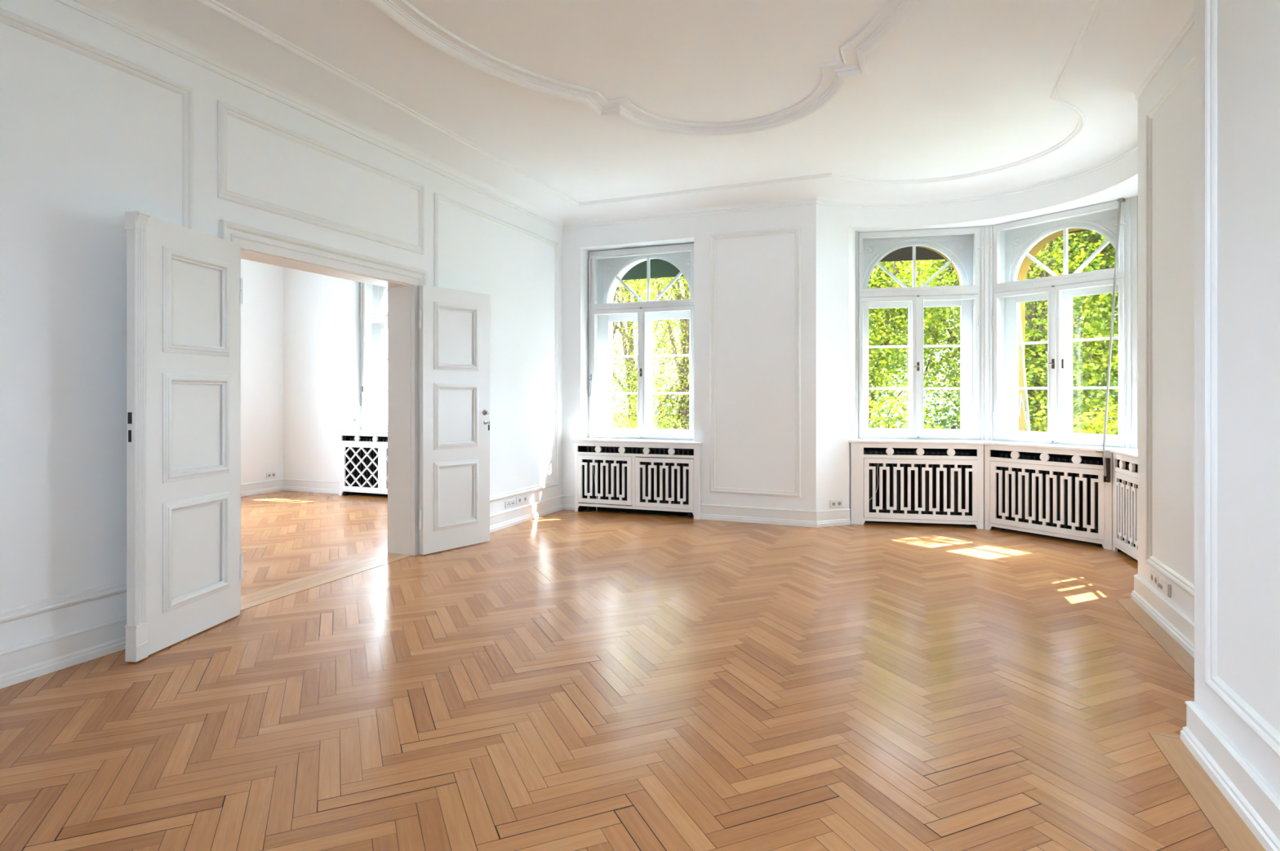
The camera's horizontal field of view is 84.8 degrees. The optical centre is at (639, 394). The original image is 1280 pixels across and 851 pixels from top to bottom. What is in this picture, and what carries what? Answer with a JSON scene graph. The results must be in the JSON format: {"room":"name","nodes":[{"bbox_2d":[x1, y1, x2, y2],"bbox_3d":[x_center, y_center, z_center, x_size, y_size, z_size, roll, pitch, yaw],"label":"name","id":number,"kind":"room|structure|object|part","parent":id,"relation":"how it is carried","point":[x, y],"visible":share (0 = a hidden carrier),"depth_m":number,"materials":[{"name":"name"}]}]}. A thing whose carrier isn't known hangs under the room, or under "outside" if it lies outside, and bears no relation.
{"room":"empty living room","nodes":[
{"label":"empty living room","id":0,"kind":"room"},
{"bbox_2d":[240,258,283,484],"bbox_3d":[-6.531,-0.475,7.149,0.200,3.750,7.500,0,0,22],"label":"wall","id":1,"kind":"structure","parent":0,"point":[262,308],"depth_m":9.88,"materials":[{"name":"paint"}]},
{"bbox_2d":[266,471,275,478],"bbox_3d":[-5.279,1.162,10.029,0.013,0.080,0.158,0,0,22],"label":"power outlet","id":2,"kind":"object","parent":1,"relation":"attached to","point":[268,475],"visible":1,"depth_m":10.02,"materials":[{"name":"white plastic"}]},
{"bbox_2d":[240,478,339,497],"bbox_3d":[-5.870,1.315,6.834,1.260,0.170,6.800,0,0,22],"label":"baseboard","id":3,"kind":"structure","parent":1,"relation":"attached to","point":[282,484],"depth_m":9.95,"materials":[{"name":"white wood"}]},
{"bbox_2d":[0,0,562,651],"bbox_3d":[-2.667,-0.475,4.683,0.270,3.750,9.150,0,0,22],"label":"wall","id":4,"kind":"structure","parent":0,"point":[86,142],"depth_m":3.81,"materials":[{"name":"paint"}]},
{"bbox_2d":[0,616,126,688],"bbox_3d":[-3.437,1.315,2.387,0.036,0.170,4.315,0,0,22],"label":"baseboard","id":5,"kind":"structure","parent":4,"relation":"attached to","point":[23,663],"depth_m":3.56,"materials":[{"name":"white wood"}]},
{"bbox_2d":[0,8,193,624],"bbox_3d":[-3.447,-0.373,2.380,0.024,2.943,3.995,0,0,22],"label":"trim","id":6,"kind":"structure","parent":4,"relation":"attached to","point":[25,611],"depth_m":3.77,"materials":[{"name":"white wood"}]},
{"bbox_2d":[124,211,243,662],"bbox_3d":[-2.596,0.222,4.039,0.100,2.340,0.812,0,0,7],"label":"door","id":7,"kind":"structure","parent":4,"relation":"in","point":[184,286],"depth_m":3.96,"materials":[{"name":"white paint"}]},
{"bbox_3d":[-2.594,-0.520,4.075,0.094,0.580,0.507,0,0,7],"label":"panel moulding","id":8,"kind":"part","parent":7,"relation":"part of","materials":[{"name":"white paint"}]},
{"bbox_3d":[-2.594,0.186,4.075,0.094,0.603,0.507,0,0,7],"label":"panel moulding","id":9,"kind":"part","parent":7,"relation":"part of","materials":[{"name":"white paint"}]},
{"bbox_3d":[-2.594,0.897,4.075,0.094,0.595,0.507,0,0,7],"label":"panel moulding","id":10,"kind":"part","parent":7,"relation":"part of","materials":[{"name":"white paint"}]},
{"bbox_3d":[-2.594,-0.520,4.075,0.026,0.480,0.407,0,0,7],"label":"panel","id":11,"kind":"part","parent":7,"relation":"part of","materials":[{"name":"white paint"}]},
{"bbox_3d":[-2.594,0.186,4.075,0.026,0.503,0.407,0,0,7],"label":"panel","id":12,"kind":"part","parent":7,"relation":"part of","materials":[{"name":"white paint"}]},
{"bbox_3d":[-2.594,0.897,4.075,0.026,0.495,0.407,0,0,7],"label":"panel","id":13,"kind":"part","parent":7,"relation":"part of","materials":[{"name":"white paint"}]},
{"bbox_2d":[217,100,424,254],"bbox_3d":[-2.267,-1.534,5.276,0.024,0.608,1.940,0,0,22],"label":"trim","id":14,"kind":"structure","parent":4,"relation":"attached to","point":[223,108],"depth_m":4.93,"materials":[{"name":"white paint"}]},
{"bbox_2d":[219,220,427,611],"bbox_3d":[-2.384,0.155,5.342,0.340,2.490,1.951,0,0,22],"label":"door frame","id":15,"kind":"structure","parent":4,"relation":"attached to","point":[403,282],"depth_m":6.08,"materials":[{"name":"white paint"}]},
{"bbox_2d":[418,284,489,555],"bbox_3d":[-1.666,0.225,6.340,0.123,2.335,0.769,0,0,38],"label":"door","id":16,"kind":"structure","parent":4,"relation":"in","point":[454,325],"depth_m":6.32,"materials":[{"name":"white paint"}]},
{"bbox_3d":[-1.675,-0.513,6.352,0.094,0.597,0.491,0,0,38],"label":"panel moulding","id":17,"kind":"part","parent":16,"relation":"part of","materials":[{"name":"white paint"}]},
{"bbox_3d":[-1.675,0.198,6.352,0.094,0.590,0.491,0,0,38],"label":"panel moulding","id":18,"kind":"part","parent":16,"relation":"part of","materials":[{"name":"white paint"}]},
{"bbox_3d":[-1.675,0.905,6.352,0.094,0.600,0.491,0,0,38],"label":"panel moulding","id":19,"kind":"part","parent":16,"relation":"part of","materials":[{"name":"white paint"}]},
{"bbox_3d":[-1.675,-0.513,6.352,0.026,0.497,0.391,0,0,38],"label":"panel","id":20,"kind":"part","parent":16,"relation":"part of","materials":[{"name":"white paint"}]},
{"bbox_3d":[-1.675,0.198,6.352,0.026,0.490,0.391,0,0,38],"label":"panel","id":21,"kind":"part","parent":16,"relation":"part of","materials":[{"name":"white paint"}]},
{"bbox_3d":[-1.675,0.905,6.352,0.026,0.500,0.391,0,0,38],"label":"panel","id":22,"kind":"part","parent":16,"relation":"part of","materials":[{"name":"white paint"}]},
{"bbox_3d":[-1.440,0.174,6.574,0.053,0.052,0.052,0,0,38],"label":"knob","id":23,"kind":"part","parent":16,"relation":"part of","materials":[{"name":"silver metal"}]},
{"bbox_2d":[434,192,558,502],"bbox_3d":[-1.415,-0.358,7.367,0.024,2.913,2.285,0,0,22],"label":"trim","id":24,"kind":"structure","parent":4,"relation":"attached to","point":[437,197],"depth_m":7.68,"materials":[{"name":"white wood"}]},
{"bbox_2d":[504,498,515,508],"bbox_3d":[-1.383,1.166,7.459,0.014,0.076,0.190,0,0,22],"label":"outlet","id":25,"kind":"object","parent":4,"relation":"attached to","point":[511,503],"visible":1,"depth_m":7.45,"materials":[{"name":"white plastic"}]},
{"bbox_2d":[515,494,528,505],"bbox_3d":[-1.296,1.156,7.672,0.013,0.078,0.235,0,0,22],"label":"power outlet","id":26,"kind":"object","parent":4,"relation":"attached to","point":[524,499],"visible":1,"depth_m":7.67,"materials":[{"name":"white plastic"}]},
{"bbox_2d":[489,494,574,533],"bbox_3d":[-1.320,1.315,7.332,0.240,0.170,2.528,0,0,22],"label":"baseboard","id":27,"kind":"structure","parent":4,"relation":"attached to","point":[502,520],"depth_m":7.80,"materials":[{"name":"white wood"}]},
{"bbox_2d":[55,0,1194,229],"bbox_3d":[0.139,-2.087,3.647,5.810,0.165,9.297,0,0,22],"label":"crown molding","id":28,"kind":"structure","parent":4,"relation":"attached to","point":[1120,46],"depth_m":5.29,"materials":[{"name":"paint"}]},
{"bbox_2d":[283,266,361,481],"bbox_3d":[-3.223,-0.475,9.670,4.500,3.750,0.420,0,0,22],"label":"wall","id":29,"kind":"structure","parent":0,"point":[322,322],"depth_m":9.98,"materials":[{"name":"paint"}]},
{"bbox_2d":[333,429,387,433],"bbox_3d":[-3.362,0.515,9.520,1.708,0.025,0.360,0,0,22],"label":"window sill","id":30,"kind":"structure","parent":29,"relation":"attached to","point":[358,431],"depth_m":9.54,"materials":[{"name":"white paint"}]},
{"bbox_2d":[360,283,387,430],"bbox_3d":[-3.265,-0.641,9.782,1.440,2.328,0.342,0,0,22],"label":"window","id":31,"kind":"structure","parent":29,"relation":"in","point":[374,320],"depth_m":10.07,"materials":[{"name":"white paint"}]},
{"bbox_2d":[360,282,363,405],"bbox_3d":[-3.945,-0.766,9.919,0.039,1.868,0.029,0,0,22],"label":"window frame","id":32,"kind":"structure","parent":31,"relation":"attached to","point":[361,317],"depth_m":9.91,"materials":[{"name":"white metal"}]},
{"bbox_2d":[363,283,387,315],"bbox_3d":[-3.300,-1.429,9.693,1.310,0.643,0.059,0,0,22],"label":"light","id":33,"kind":"object","parent":31,"relation":"attached to","point":[365,285],"depth_m":9.90,"materials":[{"name":"glass"}]},
{"bbox_3d":[-3.223,-1.441,9.889,1.360,0.708,0.056,0,0,22],"label":"arch panel","id":34,"kind":"part","parent":31,"relation":"part of","materials":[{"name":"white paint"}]},
{"bbox_2d":[382,231,857,439],"bbox_3d":[-1.578,0.025,9.392,8.625,5.150,0.168,0,0,22],"label":"wall","id":35,"kind":"structure","parent":0,"point":[624,272],"depth_m":8.95,"materials":[{"name":"white paint"}]},
{"bbox_2d":[621,258,684,280],"bbox_3d":[0.193,-1.708,8.805,1.360,0.485,0.099,0,0,22],"label":"awning","id":36,"kind":"object","parent":35,"relation":"attached to","point":[660,268],"visible":0.21,"depth_m":8.85,"materials":[{"name":"green fabric"}]},
{"bbox_2d":[0,490,1266,850],"bbox_3d":[-1.582,1.401,4.586,11.312,0.006,10.248,0,0,22],"label":"floor","id":37,"kind":"structure","parent":0,"point":[564,680],"depth_m":3.16,"materials":[{"name":"brown wood"}]},
{"bbox_2d":[339,432,387,497],"bbox_3d":[-3.375,0.965,9.437,1.600,0.870,0.168,0,0,22],"label":"radiator cover","id":38,"kind":"object","parent":37,"relation":"on","point":[345,444],"visible":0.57,"depth_m":9.53,"materials":[{"name":"white paint"}]},
{"bbox_3d":[-3.785,0.998,9.527,0.680,0.644,0.023,0,0,22],"label":"door","id":39,"kind":"part","parent":38,"relation":"part of","materials":[{"name":"white paint"}]},
{"bbox_3d":[-3.067,0.998,9.243,0.785,0.644,0.023,0,0,22],"label":"door","id":40,"kind":"part","parent":38,"relation":"part of","materials":[{"name":"white paint"}]},
{"bbox_2d":[350,438,387,495],"bbox_3d":[-3.368,1.005,9.453,1.360,0.790,0.077,0,0,22],"label":"radiator","id":41,"kind":"object","parent":37,"relation":"on","point":[356,460],"visible":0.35,"depth_m":9.59,"materials":[{"name":"black metal"}]},
{"bbox_2d":[574,441,700,519],"bbox_3d":[-0.033,0.983,8.145,1.530,0.834,0.168,0,0,20],"label":"radiator cover","id":42,"kind":"object","parent":37,"relation":"on","point":[633,504],"visible":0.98,"depth_m":8.09,"materials":[{"name":"white paint"}]},
{"bbox_3d":[-0.416,1.006,8.213,0.684,0.563,0.023,0,0,20],"label":"door","id":43,"kind":"part","parent":42,"relation":"part of","materials":[{"name":"white paint"}]},
{"bbox_3d":[0.275,1.012,7.961,0.694,0.565,0.023,0,0,20],"label":"door","id":44,"kind":"part","parent":42,"relation":"part of","materials":[{"name":"white paint"}]},
{"bbox_2d":[586,446,691,518],"bbox_3d":[-0.027,1.005,8.161,1.290,0.790,0.077,0,0,20],"label":"radiator","id":45,"kind":"object","parent":37,"relation":"on","point":[607,449],"visible":0.47,"depth_m":8.11,"materials":[{"name":"black metal"}]},
{"bbox_2d":[863,450,969,527],"bbox_3d":[2.933,1.005,7.479,1.084,0.790,0.077,0,0,12],"label":"radiator","id":46,"kind":"object","parent":37,"relation":"on","point":[898,510],"visible":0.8,"depth_m":7.45,"materials":[{"name":"black metal"}]},
{"bbox_2d":[850,443,983,529],"bbox_3d":[2.928,0.963,7.463,1.321,0.875,0.168,0,0,12],"label":"radiator cover","id":47,"kind":"object","parent":37,"relation":"on","point":[860,513],"visible":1,"depth_m":7.42,"materials":[{"name":"white paint"}]},
{"bbox_2d":[869,463,879,500],"bbox_3d":[2.446,0.941,7.522,0.254,0.484,0.009,0,0,12],"label":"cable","id":48,"kind":"object","parent":47,"relation":"in","point":[878,464],"visible":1,"depth_m":7.50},
{"bbox_3d":[2.951,1.006,7.389,1.131,0.635,0.023,0,0,12],"label":"door","id":49,"kind":"part","parent":47,"relation":"part of","materials":[{"name":"white paint"}]},
{"bbox_2d":[984,444,1112,550],"bbox_3d":[3.958,0.963,6.804,0.169,0.875,1.181,0,0,-34],"label":"radiator cover","id":50,"kind":"object","parent":37,"relation":"on","point":[993,461],"visible":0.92,"depth_m":6.73,"materials":[{"name":"white paint"}]},
{"bbox_3d":[3.902,1.006,6.767,0.023,0.636,1.059,0,0,-34],"label":"door","id":51,"kind":"part","parent":50,"relation":"part of","materials":[{"name":"white paint"}]},
{"bbox_2d":[999,453,1102,546],"bbox_3d":[3.972,1.005,6.813,0.077,0.790,0.947,0,0,-34],"label":"radiator","id":52,"kind":"object","parent":37,"relation":"on","point":[1094,462],"visible":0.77,"depth_m":6.75,"materials":[{"name":"black metal"}]},
{"bbox_2d":[1112,453,1137,560],"bbox_3d":[4.124,0.963,5.691,0.169,0.875,1.160,0,0,18],"label":"radiator cover","id":53,"kind":"object","parent":37,"relation":"on","point":[1125,497],"visible":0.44,"depth_m":5.98,"materials":[{"name":"white paint"}]},
{"bbox_2d":[1124,464,1137,544],"bbox_3d":[4.127,1.005,5.646,0.077,0.790,1.010,0,0,18],"label":"radiator","id":54,"kind":"object","parent":37,"relation":"on","point":[1126,468],"visible":0.06,"depth_m":5.99,"materials":[{"name":"black metal"}]},
{"bbox_2d":[215,0,1093,202],"bbox_3d":[0.316,-2.310,3.659,6.700,0.300,10.238,0,0,22],"label":"ceiling","id":55,"kind":"structure","parent":0,"point":[959,86],"depth_m":4.82,"materials":[{"name":"paint"}]},
{"bbox_2d":[366,0,921,136],"bbox_3d":[-0.012,-2.134,3.445,2.946,0.061,4.780,0,0,22],"label":"ornament","id":56,"kind":"object","parent":55,"relation":"attached to","point":[854,64],"visible":1,"depth_m":4.67,"materials":[{"name":"paint"}]},
{"bbox_2d":[562,204,855,519],"bbox_3d":[0.639,-0.475,8.313,3.682,3.750,0.843,0,0,22],"label":"wall","id":57,"kind":"structure","parent":0,"point":[754,276],"depth_m":7.63,"materials":[{"name":"paint"}]},
{"bbox_2d":[572,437,702,444],"bbox_3d":[-0.011,0.551,8.199,1.582,0.026,0.357,0,0,22],"label":"window sill","id":58,"kind":"structure","parent":57,"relation":"attached to","point":[588,439],"depth_m":8.13,"materials":[{"name":"white paint"}]},
{"bbox_2d":[589,243,693,440],"bbox_3d":[0.060,-0.606,8.469,1.440,2.328,0.342,0,0,22],"label":"window","id":59,"kind":"structure","parent":57,"relation":"in","point":[604,271],"depth_m":8.54,"materials":[{"name":"white paint"}]},
{"bbox_2d":[587,252,636,396],"bbox_3d":[-0.339,-0.834,8.495,0.638,1.735,0.029,0,0,22],"label":"window frame","id":60,"kind":"structure","parent":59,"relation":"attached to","point":[612,255],"depth_m":8.60,"materials":[{"name":"white wood"}]},
{"bbox_3d":[-0.619,-0.925,8.604,0.019,1.450,0.006,0,0,22],"label":"cord","id":61,"kind":"part","parent":60,"relation":"part of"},
{"bbox_2d":[591,246,693,306],"bbox_3d":[0.025,-1.393,8.379,1.310,0.643,0.059,0,0,22],"label":"light","id":62,"kind":"object","parent":59,"relation":"attached to","point":[655,250],"depth_m":8.35,"materials":[{"name":"clear glass"}]},
{"bbox_3d":[0.102,-1.406,8.576,1.360,0.708,0.056,0,0,22],"label":"arch panel","id":63,"kind":"part","parent":59,"relation":"part of","materials":[{"name":"white paint"}]},
{"bbox_2d":[709,226,800,497],"bbox_3d":[1.240,-0.342,7.622,1.003,2.880,0.024,0,0,23],"label":"trim","id":64,"kind":"structure","parent":57,"relation":"attached to","point":[796,230],"depth_m":7.60,"materials":[{"name":"white paint"}]},
{"bbox_2d":[699,503,850,528],"bbox_3d":[1.427,1.315,7.571,1.648,0.170,0.267,0,0,12],"label":"baseboard","id":65,"kind":"structure","parent":57,"relation":"attached to","point":[795,517],"depth_m":7.52,"materials":[{"name":"white wood"}]},
{"bbox_2d":[829,499,842,508],"bbox_3d":[2.095,1.171,7.476,0.158,0.082,0.013,0,0,-19],"label":"power outlet","id":66,"kind":"object","parent":57,"relation":"attached to","point":[833,504],"visible":1,"depth_m":7.47,"materials":[{"name":"white plastic"}]},
{"bbox_2d":[857,226,982,439],"bbox_3d":[3.060,-0.665,7.765,1.305,2.360,0.343,0,0,12],"label":"window","id":67,"kind":"structure","parent":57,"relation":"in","point":[961,246],"depth_m":7.75,"materials":[{"name":"white paint"}]},
{"bbox_3d":[3.083,-1.465,7.878,1.225,0.740,0.056,0,0,12],"label":"arch panel","id":68,"kind":"part","parent":67,"relation":"part of","materials":[{"name":"white paint"}]},
{"bbox_2d":[858,227,978,292],"bbox_3d":[3.040,-1.462,7.671,1.231,0.655,0.059,0,0,12],"label":"light","id":69,"kind":"object","parent":67,"relation":"attached to","point":[873,246],"depth_m":7.73,"materials":[{"name":"clear glass"}]},
{"bbox_2d":[902,246,984,519],"bbox_3d":[3.122,0.025,8.015,1.785,5.150,0.168,0,0,12],"label":"trim","id":70,"kind":"structure","parent":0,"point":[935,251],"depth_m":7.96,"materials":[{"name":"white wood"}]},
{"bbox_2d":[879,246,945,262],"bbox_3d":[3.134,-1.788,8.119,1.225,0.465,0.099,0,0,12],"label":"awning","id":71,"kind":"object","parent":70,"relation":"attached to","point":[905,254],"visible":0.2,"depth_m":8.16,"materials":[{"name":"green fabric"}]},
{"bbox_2d":[816,148,1137,232],"bbox_3d":[3.528,-0.475,6.521,2.017,3.750,4.264,0,0,-30],"label":"wall","id":72,"kind":"structure","parent":0,"point":[1117,180],"depth_m":7.12,"materials":[{"name":"paint"}]},
{"bbox_2d":[979,225,993,440],"bbox_3d":[3.738,-0.660,7.553,0.139,2.360,0.140,0,0,28],"label":"window post","id":73,"kind":"object","parent":72,"relation":"attached to","point":[986,233],"visible":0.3,"depth_m":7.49,"materials":[{"name":"white paint"}]},
{"bbox_2d":[848,438,1137,458],"bbox_3d":[3.576,0.509,6.645,1.287,0.028,3.189,0,0,-33],"label":"window sill","id":74,"kind":"structure","parent":72,"relation":"attached to","point":[1130,452],"depth_m":7.09,"materials":[{"name":"white paint"}]},
{"bbox_2d":[990,200,1125,448],"bbox_3d":[4.204,-0.665,7.017,0.343,2.360,1.290,0,0,-34],"label":"window","id":75,"kind":"structure","parent":72,"relation":"in","point":[1013,241],"depth_m":7.06,"materials":[{"name":"white paint"}]},
{"bbox_3d":[4.093,-0.300,6.942,0.005,0.096,0.025,0,0,-34],"label":"handle","id":76,"kind":"part","parent":75,"relation":"part of","materials":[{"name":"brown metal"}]},
{"bbox_2d":[993,200,1124,287],"bbox_3d":[4.124,-1.462,6.963,0.059,0.655,1.216,0,0,-34],"label":"light","id":77,"kind":"object","parent":75,"relation":"attached to","point":[1101,219],"depth_m":6.97,"materials":[{"name":"clear glass"}]},
{"bbox_3d":[4.299,-1.465,7.082,0.056,0.740,1.210,0,0,-34],"label":"arch panel","id":78,"kind":"part","parent":75,"relation":"part of","materials":[{"name":"white paint"}]},
{"bbox_3d":[4.149,-0.297,6.879,0.004,0.095,0.020,0,0,-34],"label":"striker plate","id":79,"kind":"part","parent":75,"relation":"part of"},
{"bbox_2d":[1096,197,1124,482],"bbox_3d":[4.287,-0.503,6.381,0.371,2.590,0.089,0,0,-34],"label":"rod","id":80,"kind":"object","parent":75,"relation":"attached to","point":[1106,461],"visible":1,"depth_m":6.33,"materials":[{"name":"grey paint"}]},
{"bbox_3d":[4.289,-0.518,6.356,0.323,2.507,0.031,0,0,-32],"label":"rod","id":81,"kind":"part","parent":80,"relation":"part of","materials":[{"name":"grey paint"}]},
{"bbox_2d":[1124,195,1137,448],"bbox_3d":[4.557,-0.660,6.412,0.140,2.360,0.162,0,0,-35],"label":"window post","id":82,"kind":"object","parent":72,"relation":"attached to","point":[1131,203],"visible":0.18,"depth_m":6.40,"materials":[{"name":"white paint"}]},
{"bbox_2d":[1017,228,1088,431],"bbox_3d":[4.422,0.025,7.153,0.168,5.150,1.810,0,0,-34],"label":"wall","id":83,"kind":"structure","parent":0,"point":[1026,263],"depth_m":7.58,"materials":[{"name":"paint"}]},
{"bbox_2d":[1018,229,1088,431],"bbox_3d":[4.435,-0.841,7.174,0.264,2.558,1.210,0,0,-34],"label":"window frame","id":84,"kind":"structure","parent":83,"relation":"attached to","point":[1027,421],"depth_m":7.51,"materials":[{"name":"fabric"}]},
{"bbox_3d":[4.219,-0.391,7.446,0.384,1.658,0.096,0,0,36],"label":"arm","id":85,"kind":"part","parent":84,"relation":"part of","materials":[{"name":"white paint"}]},
{"bbox_2d":[1137,25,1194,620],"bbox_3d":[3.386,-0.475,3.538,0.900,3.750,2.290,0,0,22],"label":"wall","id":86,"kind":"structure","parent":0,"point":[1173,125],"depth_m":4.15,"materials":[{"name":"paint"}]},
{"bbox_2d":[1150,569,1159,588],"bbox_3d":[3.240,1.165,4.411,0.013,0.080,0.165,0,0,22],"label":"power outlet","id":87,"kind":"object","parent":86,"relation":"attached to","point":[1153,576],"visible":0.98,"depth_m":4.41,"materials":[{"name":"white plastic"}]},
{"bbox_2d":[1131,573,1194,658],"bbox_3d":[3.052,1.315,3.919,0.219,0.170,2.708,0,0,26],"label":"baseboard","id":88,"kind":"structure","parent":86,"relation":"attached to","point":[1180,627],"depth_m":4.17,"materials":[{"name":"white wood"}]},
{"bbox_2d":[1157,576,1171,598],"bbox_3d":[3.168,1.167,4.238,0.020,0.082,0.200,0,0,22],"label":"power outlet","id":89,"kind":"object","parent":86,"relation":"attached to","point":[1164,587],"visible":1,"depth_m":4.20,"materials":[{"name":"white plastic"}]},
{"bbox_2d":[1146,55,1194,597],"bbox_3d":[2.940,-0.363,3.666,0.024,2.923,1.880,0,0,22],"label":"trim","id":90,"kind":"structure","parent":86,"relation":"attached to","point":[1187,586],"depth_m":4.49,"materials":[{"name":"white wood"}]},
{"bbox_2d":[1194,0,1279,797],"bbox_3d":[1.918,-0.475,0.323,1.270,3.750,4.810,0,0,22],"label":"wall pier","id":91,"kind":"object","parent":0,"point":[1248,31],"depth_m":2.37,"materials":[{"name":"paint"}]},
{"bbox_2d":[1180,701,1279,850],"bbox_3d":[1.526,1.315,0.605,0.406,0.170,4.646,0,0,22],"label":"baseboard","id":92,"kind":"object","parent":91,"relation":"attached to","point":[1258,806],"visible":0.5,"depth_m":2.38,"materials":[{"name":"white wood"}]},
{"bbox_2d":[1204,0,1279,758],"bbox_3d":[1.350,-0.367,0.647,0.024,2.936,4.295,0,0,22],"label":"trim","id":93,"kind":"structure","parent":91,"relation":"attached to","point":[1259,726],"depth_m":2.60,"materials":[{"name":"white paint"}]},
{"label":"outside","id":94,"kind":"structure","parent":0,"visible":0},
{"bbox_2d":[613,413,675,429],"bbox_3d":[13.774,2.750,34.879,120.000,0.200,105.000,0,0,22],"label":"ground","id":95,"kind":"structure","parent":94,"point":[618,413],"depth_m":70.90,"materials":[{"name":"green plant"}]},
{"bbox_2d":[613,396,688,429],"bbox_3d":[-0.287,1.300,12.779,3.781,2.709,2.558,0,0,4],"label":"shrub","id":96,"kind":"object","parent":95,"relation":"on","point":[632,416],"visible":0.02,"depth_m":12.62,"materials":[{"name":"green plant"}]},
{"bbox_2d":[613,276,688,428],"bbox_3d":[-0.632,-2.168,16.843,5.940,9.656,4.842,0,0,-6],"label":"leafy tree","id":97,"kind":"object","parent":95,"relation":"on","point":[631,348],"visible":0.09,"depth_m":16.29,"materials":[{"name":"green plant"}]},
{"bbox_2d":[613,276,690,430],"bbox_3d":[0.772,-1.320,14.138,4.184,7.960,4.766,0,0,3],"label":"leafy tree","id":98,"kind":"object","parent":95,"relation":"on","point":[682,368],"visible":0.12,"depth_m":13.97,"materials":[{"name":"green plant"}]},
{"bbox_2d":[868,266,951,428],"bbox_3d":[5.133,-1.261,16.853,5.447,7.838,4.585,0,0,1],"label":"leafy tree","id":99,"kind":"object","parent":95,"relation":"on","point":[897,374],"visible":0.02,"depth_m":15.93,"materials":[{"name":"green plant"}]},
{"bbox_2d":[867,259,959,425],"bbox_3d":[3.641,-0.706,11.698,3.946,6.728,3.326,0,0,18],"label":"leafy tree","id":100,"kind":"object","parent":95,"relation":"on","point":[875,371],"visible":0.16,"depth_m":11.44,"materials":[{"name":"green plant"}]},
{"bbox_2d":[899,379,959,429],"bbox_3d":[5.533,1.104,11.332,2.522,3.096,2.139,0,0,1],"label":"shrub","id":101,"kind":"object","parent":95,"relation":"on","point":[944,422],"visible":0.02,"depth_m":11.44,"materials":[{"name":"green plant"}]},
{"bbox_2d":[868,259,1084,431],"bbox_3d":[6.255,-1.641,13.442,4.965,8.591,3.852,0,0,28],"label":"leafy tree","id":102,"kind":"object","parent":95,"relation":"on","point":[953,373],"visible":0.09,"depth_m":13.14,"materials":[{"name":"green plant"}]},
{"bbox_2d":[868,247,1118,429],"bbox_3d":[13.982,-2.950,29.959,10.800,11.200,6.800,0,0,22],"label":"house","id":103,"kind":"structure","parent":95,"relation":"on","point":[897,424],"depth_m":27.67,"materials":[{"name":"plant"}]},
{"bbox_2d":[938,230,1118,431],"bbox_3d":[6.074,-1.288,10.621,3.092,7.884,3.388,0,0,14],"label":"leafy tree","id":104,"kind":"object","parent":95,"relation":"on","point":[1036,371],"visible":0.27,"depth_m":9.99,"materials":[{"name":"green plant"}]},
{"bbox_2d":[1026,230,1118,429],"bbox_3d":[8.028,-1.388,11.412,4.279,8.091,4.617,0,0,-42],"label":"leafy tree","id":105,"kind":"object","parent":95,"relation":"on","point":[1105,257],"visible":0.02,"depth_m":10.99,"materials":[{"name":"green plant"}]},
{"bbox_2d":[1068,233,1118,351],"bbox_3d":[8.624,-2.349,9.307,5.273,10.004,4.173,0,0,0],"label":"leafy tree","id":106,"kind":"object","parent":95,"relation":"on","point":[1109,260],"visible":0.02,"depth_m":10.43,"materials":[{"name":"green plant"}]},
{"bbox_3d":[2.908,2.640,10.087,26.000,0.020,2.300,0,0,22],"label":"garden path","id":107,"kind":"object","parent":95,"relation":"on","visible":0},
{"bbox_2d":[868,373,959,429],"bbox_3d":[3.840,1.175,10.523,3.026,2.970,2.110,0,0,13],"label":"shrub","id":108,"kind":"object","parent":107,"relation":"on","point":[877,420],"visible":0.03,"depth_m":10.23,"materials":[{"name":"green plant"}]},
{"bbox_2d":[1025,391,1118,435],"bbox_3d":[5.846,1.307,9.368,1.959,2.703,1.915,0,0,17],"label":"shrub","id":109,"kind":"object","parent":107,"relation":"on","point":[1097,428],"visible":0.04,"depth_m":9.23,"materials":[{"name":"green plant"}]}
]}

